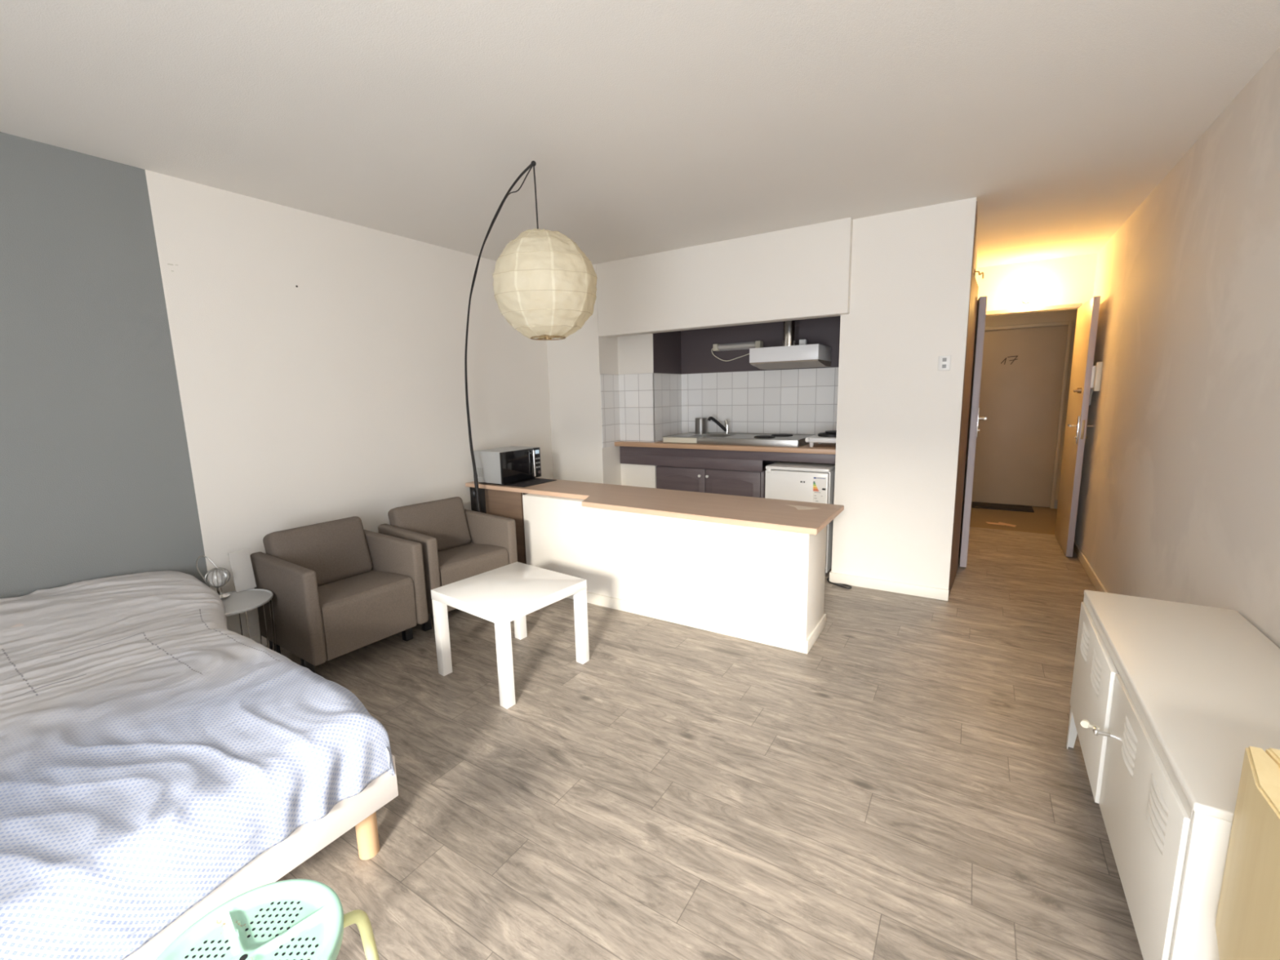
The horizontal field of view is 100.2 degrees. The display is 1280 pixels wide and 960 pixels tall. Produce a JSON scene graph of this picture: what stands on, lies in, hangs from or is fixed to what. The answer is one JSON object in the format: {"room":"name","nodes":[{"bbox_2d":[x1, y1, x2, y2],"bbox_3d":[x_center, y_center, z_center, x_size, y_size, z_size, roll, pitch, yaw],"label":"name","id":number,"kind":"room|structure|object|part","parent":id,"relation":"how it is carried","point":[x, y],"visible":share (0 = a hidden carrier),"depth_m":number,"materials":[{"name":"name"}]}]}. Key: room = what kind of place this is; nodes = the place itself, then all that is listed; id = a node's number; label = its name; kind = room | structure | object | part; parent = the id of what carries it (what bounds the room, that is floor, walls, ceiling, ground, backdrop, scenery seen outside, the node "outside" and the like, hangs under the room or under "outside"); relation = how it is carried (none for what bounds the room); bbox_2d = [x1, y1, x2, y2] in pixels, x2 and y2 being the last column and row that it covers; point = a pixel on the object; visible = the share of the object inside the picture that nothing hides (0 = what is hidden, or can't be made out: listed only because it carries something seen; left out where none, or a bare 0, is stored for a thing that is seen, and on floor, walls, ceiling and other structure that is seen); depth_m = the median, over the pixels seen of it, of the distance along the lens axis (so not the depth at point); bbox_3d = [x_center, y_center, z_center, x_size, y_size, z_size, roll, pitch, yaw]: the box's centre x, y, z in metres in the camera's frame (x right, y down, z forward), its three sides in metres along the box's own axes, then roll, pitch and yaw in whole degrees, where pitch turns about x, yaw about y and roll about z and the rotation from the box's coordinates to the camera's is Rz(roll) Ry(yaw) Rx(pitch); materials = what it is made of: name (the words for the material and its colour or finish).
{"room":"studio apartment","nodes":[
{"label":"studio apartment","id":0,"kind":"room"},
{"bbox_2d":[0,131,553,638],"bbox_3d":[-2.087,-0.318,3.193,0.101,2.499,6.417,4,11,32],"label":"wall","id":1,"kind":"structure","parent":0,"point":[189,371],"depth_m":2.81,"materials":[{"name":"paint"}]},
{"bbox_2d":[250,635,267,646],"bbox_3d":[-2.019,0.970,2.805,0.592,0.075,5.467,4,11,32],"label":"baseboard","id":2,"kind":"structure","parent":1,"relation":"attached to","point":[257,638],"depth_m":3.07,"materials":[{"name":"beige paint"}]},
{"bbox_2d":[0,0,1279,267],"bbox_3d":[0.068,-1.560,2.427,4.400,0.100,7.980,4,11,32],"label":"ceiling","id":3,"kind":"structure","parent":0,"point":[647,126],"depth_m":2.06,"materials":[{"name":"paint"}]},
{"bbox_2d":[522,493,826,639],"bbox_3d":[0.127,0.491,3.523,2.032,0.700,0.390,4,11,32],"label":"wall","id":4,"kind":"structure","parent":0,"point":[762,579],"depth_m":3.20,"materials":[{"name":"paint"}]},
{"bbox_2d":[566,591,826,653],"bbox_3d":[0.139,0.800,3.569,2.044,0.075,0.414,4,11,32],"label":"baseboard","id":5,"kind":"structure","parent":4,"relation":"attached to","point":[784,642],"depth_m":3.15,"materials":[{"name":"beige paint"}]},
{"bbox_2d":[266,502,1143,959],"bbox_3d":[0.811,0.912,3.264,5.100,0.080,9.450,4,11,32],"label":"floor","id":6,"kind":"structure","parent":0,"point":[907,784],"depth_m":1.90,"materials":[{"name":"wood"}]},
{"bbox_2d":[221,588,276,652],"bbox_3d":[-1.982,0.809,2.623,0.352,0.446,0.352,4,11,32],"label":"side table","id":7,"kind":"object","parent":6,"relation":"on","point":[245,601],"visible":0.3,"depth_m":2.63,"materials":[{"name":"grey metal"}]},
{"bbox_2d":[195,555,230,599],"bbox_3d":[-2.083,0.473,2.632,0.102,0.220,0.109,1,9,16],"label":"table lamp","id":8,"kind":"object","parent":7,"relation":"on","point":[217,576],"visible":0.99,"depth_m":2.62,"materials":[{"name":"silver metal"}]},
{"bbox_3d":[-2.082,0.482,2.636,0.080,0.091,0.080,4,11,32],"label":"glass globe","id":9,"kind":"part","parent":8,"relation":"part of","materials":[{"name":"white"}]},
{"bbox_3d":[-2.055,0.788,2.759,0.005,0.430,0.036,-6,10,-27],"label":"wire leg","id":10,"kind":"part","parent":7,"relation":"part of","materials":[{"name":"silver metal"}]},
{"bbox_2d":[227,548,256,592],"bbox_3d":[-2.036,0.463,2.739,0.037,0.203,0.090,4,11,32],"label":"card","id":11,"kind":"object","parent":7,"relation":"on","point":[240,561],"visible":1,"depth_m":2.74,"materials":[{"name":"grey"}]},
{"bbox_3d":[-1.851,0.819,2.542,0.035,0.430,0.006,4,11,32],"label":"wire leg","id":12,"kind":"part","parent":7,"relation":"part of","materials":[{"name":"silver metal"}]},
{"bbox_3d":[-1.977,0.784,2.776,0.006,0.430,0.035,-1,9,2],"label":"wire leg","id":13,"kind":"part","parent":7,"relation":"part of","materials":[{"name":"silver metal"}]},
{"bbox_3d":[-1.828,0.806,2.617,0.036,0.430,0.005,-1,9,2],"label":"wire leg","id":14,"kind":"part","parent":7,"relation":"part of","materials":[{"name":"silver metal"}]},
{"bbox_3d":[-1.900,0.786,2.753,0.005,0.430,0.036,4,11,32],"label":"wire leg","id":15,"kind":"part","parent":7,"relation":"part of","materials":[{"name":"silver metal"}]},
{"bbox_3d":[-1.846,0.794,2.695,0.035,0.430,0.006,-6,10,-27],"label":"wire leg","id":16,"kind":"part","parent":7,"relation":"part of","materials":[{"name":"silver metal"}]},
{"bbox_2d":[123,754,398,959],"bbox_3d":[-1.954,0.977,1.553,1.980,0.452,1.441,4,11,32],"label":"bed","id":17,"kind":"object","parent":6,"relation":"on","point":[358,811],"visible":0.16,"depth_m":1.39,"materials":[{"name":"white wood"}]},
{"bbox_2d":[0,570,395,959],"bbox_3d":[-1.925,0.733,1.554,2.023,0.378,1.656,4,11,32],"label":"duvet","id":18,"kind":"object","parent":17,"relation":"on","point":[152,749],"visible":1,"depth_m":1.42,"materials":[{"name":"fabric"}]},
{"bbox_3d":[-0.848,1.044,1.653,0.062,0.240,0.062,4,11,32],"label":"leg","id":19,"kind":"part","parent":17,"relation":"part of","materials":[{"name":"brown wood"}]},
{"bbox_2d":[155,879,379,959],"bbox_3d":[-0.671,1.040,0.949,0.325,0.463,0.325,0,9,8],"label":"metal stool","id":20,"kind":"object","parent":6,"relation":"on","point":[291,919],"visible":1,"depth_m":0.98,"materials":[{"name":"green metal"}]},
{"bbox_3d":[-0.557,1.036,1.035,0.166,0.438,0.021,-8,11,-36],"label":"leg","id":21,"kind":"part","parent":20,"relation":"part of","materials":[{"name":"beige paint"}]},
{"bbox_2d":[249,515,428,672],"bbox_3d":[-1.657,0.613,2.965,0.669,0.714,0.620,5,11,35],"label":"armchair","id":22,"kind":"object","parent":6,"relation":"on","point":[339,587],"visible":0.92,"depth_m":2.85,"materials":[{"name":"beige fabric"}]},
{"bbox_3d":[-2.007,0.920,2.933,0.044,0.134,0.044,5,11,35],"label":"leg","id":23,"kind":"part","parent":22,"relation":"part of","materials":[{"name":"black plastic"}]},
{"bbox_3d":[-1.802,0.641,2.727,0.630,0.470,0.062,5,11,35],"label":"armrest","id":24,"kind":"part","parent":22,"relation":"part of","materials":[{"name":"beige fabric"}]},
{"bbox_3d":[-1.679,0.949,2.705,0.044,0.134,0.044,5,11,35],"label":"leg","id":25,"kind":"part","parent":22,"relation":"part of","materials":[{"name":"black plastic"}]},
{"bbox_2d":[262,515,373,586],"bbox_3d":[-1.813,0.421,3.042,0.202,0.351,0.496,5,11,35],"label":"cushion","id":26,"kind":"object","parent":22,"relation":"on","point":[337,550],"depth_m":3.01,"materials":[{"name":"beige fabric"}]},
{"bbox_3d":[-1.630,0.696,2.960,0.574,0.287,0.490,5,11,35],"label":"seat","id":27,"kind":"part","parent":22,"relation":"part of","materials":[{"name":"beige fabric"}]},
{"bbox_3d":[-1.482,0.562,3.177,0.630,0.470,0.062,5,11,35],"label":"armrest","id":28,"kind":"part","parent":22,"relation":"part of","materials":[{"name":"beige fabric"}]},
{"bbox_3d":[-1.369,0.872,3.141,0.044,0.134,0.044,5,11,35],"label":"leg","id":29,"kind":"part","parent":22,"relation":"part of","materials":[{"name":"black plastic"}]},
{"bbox_2d":[377,497,517,631],"bbox_3d":[-1.262,0.515,3.527,0.669,0.714,0.620,6,12,39],"label":"armchair","id":30,"kind":"object","parent":6,"relation":"on","point":[458,543],"visible":0.59,"depth_m":3.49,"materials":[{"name":"beige fabric"}]},
{"bbox_3d":[-1.425,0.541,3.301,0.630,0.470,0.062,6,12,39],"label":"armrest","id":31,"kind":"part","parent":30,"relation":"part of","materials":[{"name":"beige fabric"}]},
{"bbox_3d":[-1.308,0.850,3.270,0.044,0.134,0.044,6,12,39],"label":"leg","id":32,"kind":"part","parent":30,"relation":"part of","materials":[{"name":"black plastic"}]},
{"bbox_2d":[387,497,471,551],"bbox_3d":[-1.409,0.320,3.616,0.202,0.351,0.496,6,12,39],"label":"cushion","id":33,"kind":"object","parent":30,"relation":"on","point":[447,521],"depth_m":3.60,"materials":[{"name":"beige fabric"}]},
{"bbox_3d":[-1.236,0.598,3.520,0.574,0.287,0.490,6,12,39],"label":"seat","id":34,"kind":"part","parent":30,"relation":"part of","materials":[{"name":"beige fabric"}]},
{"bbox_3d":[-1.070,0.465,3.725,0.630,0.470,0.062,6,12,39],"label":"armrest","id":35,"kind":"part","parent":30,"relation":"part of","materials":[{"name":"beige fabric"}]},
{"bbox_2d":[431,561,589,709],"bbox_3d":[-0.658,0.756,2.764,0.550,0.450,0.550,6,11,37],"label":"coffee table","id":36,"kind":"object","parent":6,"relation":"on","point":[500,596],"visible":1,"depth_m":2.68,"materials":[{"name":"white paint"}]},
{"bbox_3d":[-1.006,0.795,2.723,0.050,0.401,0.050,6,11,37],"label":"leg","id":37,"kind":"part","parent":36,"relation":"part of","materials":[{"name":"white paint"}]},
{"bbox_3d":[-0.611,0.834,2.423,0.050,0.401,0.050,6,11,37],"label":"leg","id":38,"kind":"part","parent":36,"relation":"part of","materials":[{"name":"white paint"}]},
{"bbox_3d":[-0.704,0.726,3.113,0.050,0.401,0.050,6,11,37],"label":"leg","id":39,"kind":"part","parent":36,"relation":"part of","materials":[{"name":"white paint"}]},
{"bbox_3d":[-0.308,0.765,2.813,0.050,0.401,0.050,6,11,37],"label":"leg","id":40,"kind":"part","parent":36,"relation":"part of","materials":[{"name":"white paint"}]},
{"bbox_2d":[464,160,597,512],"bbox_3d":[-0.823,-0.290,3.097,0.458,2.417,1.937,-7,11,-33],"label":"arc floor lamp","id":41,"kind":"object","parent":6,"relation":"on","point":[544,285],"visible":0.98,"depth_m":2.24,"materials":[{"name":"beige paper"}]},
{"bbox_2d":[471,489,475,497],"bbox_3d":[-1.217,0.103,3.925,0.032,0.064,0.032,4,11,32],"label":"switch","id":42,"kind":"object","parent":41,"relation":"attached to","point":[473,493],"depth_m":3.91,"materials":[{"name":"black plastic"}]},
{"bbox_3d":[-0.839,-0.317,3.234,0.035,2.393,1.674,-6,10,-29],"label":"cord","id":43,"kind":"part","parent":41,"relation":"part of","materials":[{"name":"black metal"}]},
{"bbox_3d":[-0.420,-0.870,2.383,0.458,0.463,0.458,4,11,32],"label":"lamp shade","id":44,"kind":"part","parent":41,"relation":"part of","materials":[{"name":"paper"}]},
{"bbox_2d":[465,477,844,564],"bbox_3d":[-0.136,0.458,3.666,2.804,0.733,0.628,5,11,33],"label":"countertop","id":45,"kind":"structure","parent":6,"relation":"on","point":[505,501],"depth_m":3.32,"materials":[{"name":"brown wood"}]},
{"bbox_3d":[-1.272,0.399,4.299,0.188,0.700,0.020,4,11,32],"label":"panel","id":46,"kind":"part","parent":45,"relation":"part of","materials":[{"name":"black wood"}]},
{"bbox_3d":[-1.037,0.420,4.135,0.385,0.700,0.020,4,11,32],"label":"panel","id":47,"kind":"part","parent":45,"relation":"part of","materials":[{"name":"brown wood"}]},
{"bbox_2d":[478,478,555,487],"bbox_3d":[-0.968,0.011,4.248,0.490,0.003,0.370,4,11,32],"label":"placemat","id":48,"kind":"object","parent":45,"relation":"on","point":[531,482],"visible":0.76,"depth_m":4.16,"materials":[{"name":"black"}]},
{"bbox_2d":[473,445,541,484],"bbox_3d":[-1.042,-0.120,4.259,0.336,0.255,0.421,4,11,32],"label":"microwave","id":49,"kind":"object","parent":48,"relation":"on","point":[505,464],"visible":0.98,"depth_m":4.12,"materials":[{"name":"black plastic"}]},
{"bbox_3d":[-0.948,-0.112,4.157,0.023,0.239,0.345,4,11,32],"label":"door","id":50,"kind":"part","parent":49,"relation":"part of","materials":[{"name":"black glass"}]},
{"bbox_3d":[-0.849,-0.134,4.273,0.026,0.210,0.016,4,11,32],"label":"handle","id":51,"kind":"part","parent":49,"relation":"part of","materials":[{"name":"silver metal"}]},
{"bbox_3d":[-0.837,-0.143,4.334,0.021,0.239,0.073,4,11,32],"label":"control panel","id":52,"kind":"part","parent":49,"relation":"part of","materials":[{"name":"black plastic"}]},
{"bbox_2d":[656,463,771,497],"bbox_3d":[0.699,0.240,4.834,1.000,0.757,0.531,4,11,32],"label":"base cabinet","id":53,"kind":"object","parent":6,"relation":"on","point":[724,482],"visible":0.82,"depth_m":4.57,"materials":[{"name":"grey wood"}]},
{"bbox_3d":[0.362,0.216,4.777,0.485,0.658,0.023,4,11,32],"label":"door","id":54,"kind":"part","parent":53,"relation":"part of","materials":[{"name":"brown wood"}]},
{"bbox_2d":[614,440,835,471],"bbox_3d":[0.779,-0.227,4.679,2.004,0.209,0.620,4,11,32],"label":"countertop","id":55,"kind":"structure","parent":53,"relation":"on","point":[730,457],"depth_m":4.47,"materials":[{"name":"brown wood"}]},
{"bbox_2d":[662,431,815,447],"bbox_3d":[0.846,-0.360,4.630,1.195,0.067,0.521,4,11,32],"label":"sink","id":56,"kind":"object","parent":55,"relation":"in","point":[791,440],"visible":0.98,"depth_m":4.46,"materials":[{"name":"silver metal"}]},
{"bbox_2d":[694,417,706,433],"bbox_3d":[0.572,-0.509,5.012,0.116,0.142,0.116,4,11,32],"label":"pot","id":57,"kind":"object","parent":56,"relation":"on","point":[700,424],"visible":1,"depth_m":4.96,"materials":[{"name":"silver metal"}]},
{"bbox_3d":[0.643,-0.367,4.735,0.340,0.054,0.300,4,11,32],"label":"bowl","id":58,"kind":"part","parent":56,"relation":"part of","materials":[{"name":"silver metal"}]},
{"bbox_2d":[707,416,728,434],"bbox_3d":[0.713,-0.498,4.867,0.198,0.161,0.043,-1,9,3],"label":"faucet","id":59,"kind":"object","parent":56,"relation":"on","point":[726,428],"visible":1,"depth_m":4.85,"materials":[{"name":"silver metal"}]},
{"bbox_2d":[724,419,728,434],"bbox_3d":[0.789,-0.484,4.867,0.047,0.130,0.042,4,11,32],"label":"tap","id":60,"kind":"object","parent":59,"relation":"on","point":[726,424],"depth_m":4.85,"materials":[{"name":"silver metal"}]},
{"bbox_2d":[804,430,836,446],"bbox_3d":[1.469,-0.323,4.162,0.280,0.112,0.355,4,11,32],"label":"cooktop","id":61,"kind":"object","parent":55,"relation":"in","point":[828,437],"visible":0.56,"depth_m":4.07,"materials":[{"name":"white metal"}]},
{"bbox_3d":[1.525,-0.372,4.151,0.170,0.014,0.170,4,11,32],"label":"hotplate lid","id":62,"kind":"part","parent":61,"relation":"part of","materials":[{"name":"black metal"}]},
{"bbox_3d":[0.779,0.248,4.519,0.486,0.658,0.023,4,11,32],"label":"door","id":63,"kind":"part","parent":53,"relation":"part of","materials":[{"name":"brown wood"}]},
{"bbox_2d":[764,461,835,575],"bbox_3d":[1.345,0.270,4.344,0.480,0.824,0.614,4,11,32],"label":"refrigerator","id":64,"kind":"object","parent":6,"relation":"on","point":[814,482],"visible":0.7,"depth_m":4.05,"materials":[{"name":"white metal"}]},
{"bbox_3d":[1.338,-0.126,4.285,0.480,0.024,0.605,4,11,32],"label":"panel","id":65,"kind":"part","parent":64,"relation":"part of","materials":[{"name":"white plastic"}]},
{"bbox_2d":[826,577,852,588],"bbox_3d":[1.447,0.684,3.956,0.142,0.123,0.361,-1,9,4],"label":"power cord","id":66,"kind":"object","parent":6,"relation":"on","point":[828,578],"visible":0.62,"depth_m":3.86,"materials":[{"name":"black plastic"}]},
{"bbox_2d":[985,521,1016,526],"bbox_3d":[3.687,0.450,5.464,0.266,0.014,0.128,4,11,32],"label":"envelope","id":67,"kind":"object","parent":6,"relation":"on","point":[999,522],"visible":1,"depth_m":5.46,"materials":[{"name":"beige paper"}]},
{"bbox_2d":[972,502,1034,512],"bbox_3d":[4.218,0.315,6.236,0.590,0.012,0.320,4,11,32],"label":"door mat","id":68,"kind":"object","parent":6,"relation":"on","point":[975,504],"visible":1,"depth_m":6.21,"materials":[{"name":"black fabric"}]},
{"bbox_2d":[1066,590,1279,959],"bbox_3d":[1.475,0.822,1.442,0.458,0.641,1.224,4,11,32],"label":"sideboard","id":69,"kind":"object","parent":6,"relation":"on","point":[1168,699],"visible":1,"depth_m":1.27,"materials":[{"name":"white"}]},
{"bbox_3d":[1.670,0.962,2.052,0.038,0.165,0.038,4,11,32],"label":"leg","id":70,"kind":"part","parent":69,"relation":"part of","materials":[{"name":"beige metal"}]},
{"bbox_3d":[1.487,0.697,1.771,0.022,0.410,0.592,5,11,33],"label":"door","id":71,"kind":"part","parent":69,"relation":"part of","materials":[{"name":"beige metal"}]},
{"bbox_3d":[1.298,0.710,1.503,0.036,0.014,0.028,4,11,32],"label":"latch handle","id":72,"kind":"part","parent":69,"relation":"part of","materials":[{"name":"silver metal"}]},
{"bbox_3d":[1.174,0.784,1.269,0.022,0.410,0.595,4,11,32],"label":"door","id":73,"kind":"part","parent":69,"relation":"part of","materials":[{"name":"beige metal"}]},
{"bbox_2d":[1215,746,1279,959],"bbox_3d":[1.007,0.884,0.658,0.328,0.786,0.590,4,11,32],"label":"cabinet","id":74,"kind":"object","parent":6,"relation":"on","point":[1247,922],"visible":1,"depth_m":0.82,"materials":[{"name":"yellow wood"}]},
{"bbox_3d":[1.164,0.640,0.836,0.281,0.364,0.055,4,11,32],"label":"rail","id":75,"kind":"part","parent":74,"relation":"part of","materials":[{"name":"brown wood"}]},
{"bbox_2d":[546,197,976,589],"bbox_3d":[0.802,-0.599,4.550,3.335,2.499,0.893,4,11,32],"label":"wall","id":76,"kind":"structure","parent":0,"point":[888,293],"depth_m":3.68,"materials":[{"name":"paint"}]},
{"bbox_2d":[600,367,838,448],"bbox_3d":[0.730,-0.588,4.552,2.028,0.680,0.809,4,11,32],"label":"backsplash","id":77,"kind":"structure","parent":76,"relation":"attached to","point":[651,407],"depth_m":4.84,"materials":[{"name":"white tile"}]},
{"bbox_2d":[711,340,763,361],"bbox_3d":[0.862,-1.149,4.795,0.476,0.154,0.100,4,11,32],"label":"strip light","id":78,"kind":"object","parent":76,"relation":"attached to","point":[745,345],"visible":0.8,"depth_m":4.77,"materials":[{"name":"grey"}]},
{"bbox_3d":[0.857,-1.137,4.807,0.457,0.128,0.060,4,11,32],"label":"cord","id":79,"kind":"part","parent":78,"relation":"part of","materials":[{"name":"beige plastic"}]},
{"bbox_2d":[749,320,831,369],"bbox_3d":[1.223,-1.366,4.313,0.547,0.900,0.420,4,11,32],"label":"range hood","id":80,"kind":"object","parent":76,"relation":"attached to","point":[790,355],"visible":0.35,"depth_m":4.25,"materials":[{"name":"white metal"}]},
{"bbox_3d":[1.235,-0.943,4.382,0.540,0.043,0.415,4,11,32],"label":"filter panel","id":81,"kind":"part","parent":80,"relation":"part of","materials":[{"name":"grey metal"}]},
{"bbox_2d":[829,569,948,600],"bbox_3d":[1.729,0.734,3.756,0.761,0.075,0.062,4,11,32],"label":"baseboard","id":82,"kind":"structure","parent":76,"relation":"attached to","point":[854,580],"depth_m":3.71,"materials":[{"name":"beige paint"}]},
{"bbox_2d":[937,355,951,370],"bbox_3d":[1.910,-0.734,3.356,0.068,0.090,0.012,4,11,32],"label":"light switch","id":83,"kind":"object","parent":76,"relation":"attached to","point":[944,362],"visible":1,"depth_m":3.35,"materials":[{"name":"white plastic"}]},
{"bbox_2d":[973,269,983,279],"bbox_3d":[2.438,-1.453,3.851,0.063,0.127,0.030,4,11,32],"label":"hook","id":84,"kind":"object","parent":76,"relation":"attached to","point":[975,271],"depth_m":3.84,"materials":[{"name":"gold metal"}]},
{"bbox_2d":[948,200,978,596],"bbox_3d":[2.581,-0.600,4.308,0.135,2.499,2.231,4,11,32],"label":"wall","id":85,"kind":"structure","parent":0,"point":[974,287],"depth_m":3.63,"materials":[{"name":"paint"}]},
{"bbox_2d":[958,296,986,567],"bbox_3d":[2.685,-0.374,4.310,0.105,2.023,0.730,3,10,27],"label":"door","id":86,"kind":"structure","parent":85,"relation":"in","point":[974,411],"depth_m":4.01,"materials":[{"name":"grey paint"}]},
{"bbox_3d":[2.580,-0.438,4.047,0.059,0.220,0.128,3,10,27],"label":"handle","id":87,"kind":"part","parent":86,"relation":"part of","materials":[{"name":"silver metal"}]},
{"bbox_2d":[971,253,1097,507],"bbox_3d":[3.957,-0.854,5.642,2.500,2.520,1.530,4,11,32],"label":"wall","id":88,"kind":"structure","parent":0,"point":[1069,280],"depth_m":4.88,"materials":[{"name":"paint"}]},
{"bbox_2d":[971,324,1067,506],"bbox_3d":[4.326,-0.718,6.221,0.865,2.028,0.090,4,11,32],"label":"door","id":89,"kind":"structure","parent":88,"relation":"in","point":[1022,371],"depth_m":6.19,"materials":[{"name":"paint"}]},
{"bbox_2d":[984,320,1072,508],"bbox_3d":[4.390,-0.731,6.203,1.060,2.080,0.090,4,11,32],"label":"trim","id":90,"kind":"structure","parent":88,"relation":"attached to","point":[1053,504],"depth_m":5.97,"materials":[{"name":"beige paint"}]},
{"bbox_2d":[986,302,1082,315],"bbox_3d":[3.585,-0.540,5.072,0.760,2.095,0.128,4,11,32],"label":"trim","id":91,"kind":"structure","parent":88,"relation":"attached to","point":[1071,305],"depth_m":4.83,"materials":[{"name":"grey paint"}]},
{"bbox_2d":[1074,47,1279,648],"bbox_3d":[1.948,-0.145,1.540,0.100,2.499,7.880,4,11,32],"label":"wall","id":92,"kind":"structure","parent":0,"point":[1179,500],"depth_m":2.28,"materials":[{"name":"paint"}]},
{"bbox_2d":[1054,295,1100,556],"bbox_3d":[3.672,-0.436,4.515,0.160,2.038,0.767,4,11,32],"label":"door","id":93,"kind":"structure","parent":92,"relation":"in","point":[1087,315],"depth_m":4.34,"materials":[{"name":"grey paint"}]},
{"bbox_3d":[3.479,-0.407,4.301,0.059,0.220,0.128,4,11,32],"label":"handle","id":94,"kind":"part","parent":93,"relation":"part of","materials":[{"name":"silver metal"}]},
{"bbox_3d":[3.470,-0.395,4.192,0.018,0.150,0.002,4,11,31],"label":"lock plate","id":95,"kind":"part","parent":93,"relation":"part of","materials":[{"name":"silver metal"}]},
{"bbox_3d":[3.564,-0.401,4.248,0.059,0.220,0.128,4,11,32],"label":"handle","id":96,"kind":"part","parent":93,"relation":"part of","materials":[{"name":"silver metal"}]},
{"bbox_2d":[1073,540,1106,592],"bbox_3d":[1.893,1.057,1.706,0.012,0.075,7.750,4,11,32],"label":"baseboard","id":97,"kind":"structure","parent":92,"relation":"attached to","point":[1091,573],"depth_m":3.93,"materials":[{"name":"beige paint"}]},
{"bbox_2d":[1088,361,1102,405],"bbox_3d":[3.511,-0.742,4.137,0.062,0.329,0.110,4,11,32],"label":"intercom","id":98,"kind":"object","parent":92,"relation":"attached to","point":[1097,368],"visible":1,"depth_m":4.09,"materials":[{"name":"beige plastic"}]},
{"bbox_3d":[3.506,-0.644,4.154,0.025,0.130,0.045,4,11,32],"label":"cord","id":99,"kind":"part","parent":98,"relation":"part of","materials":[{"name":"grey plastic"}]}
]}

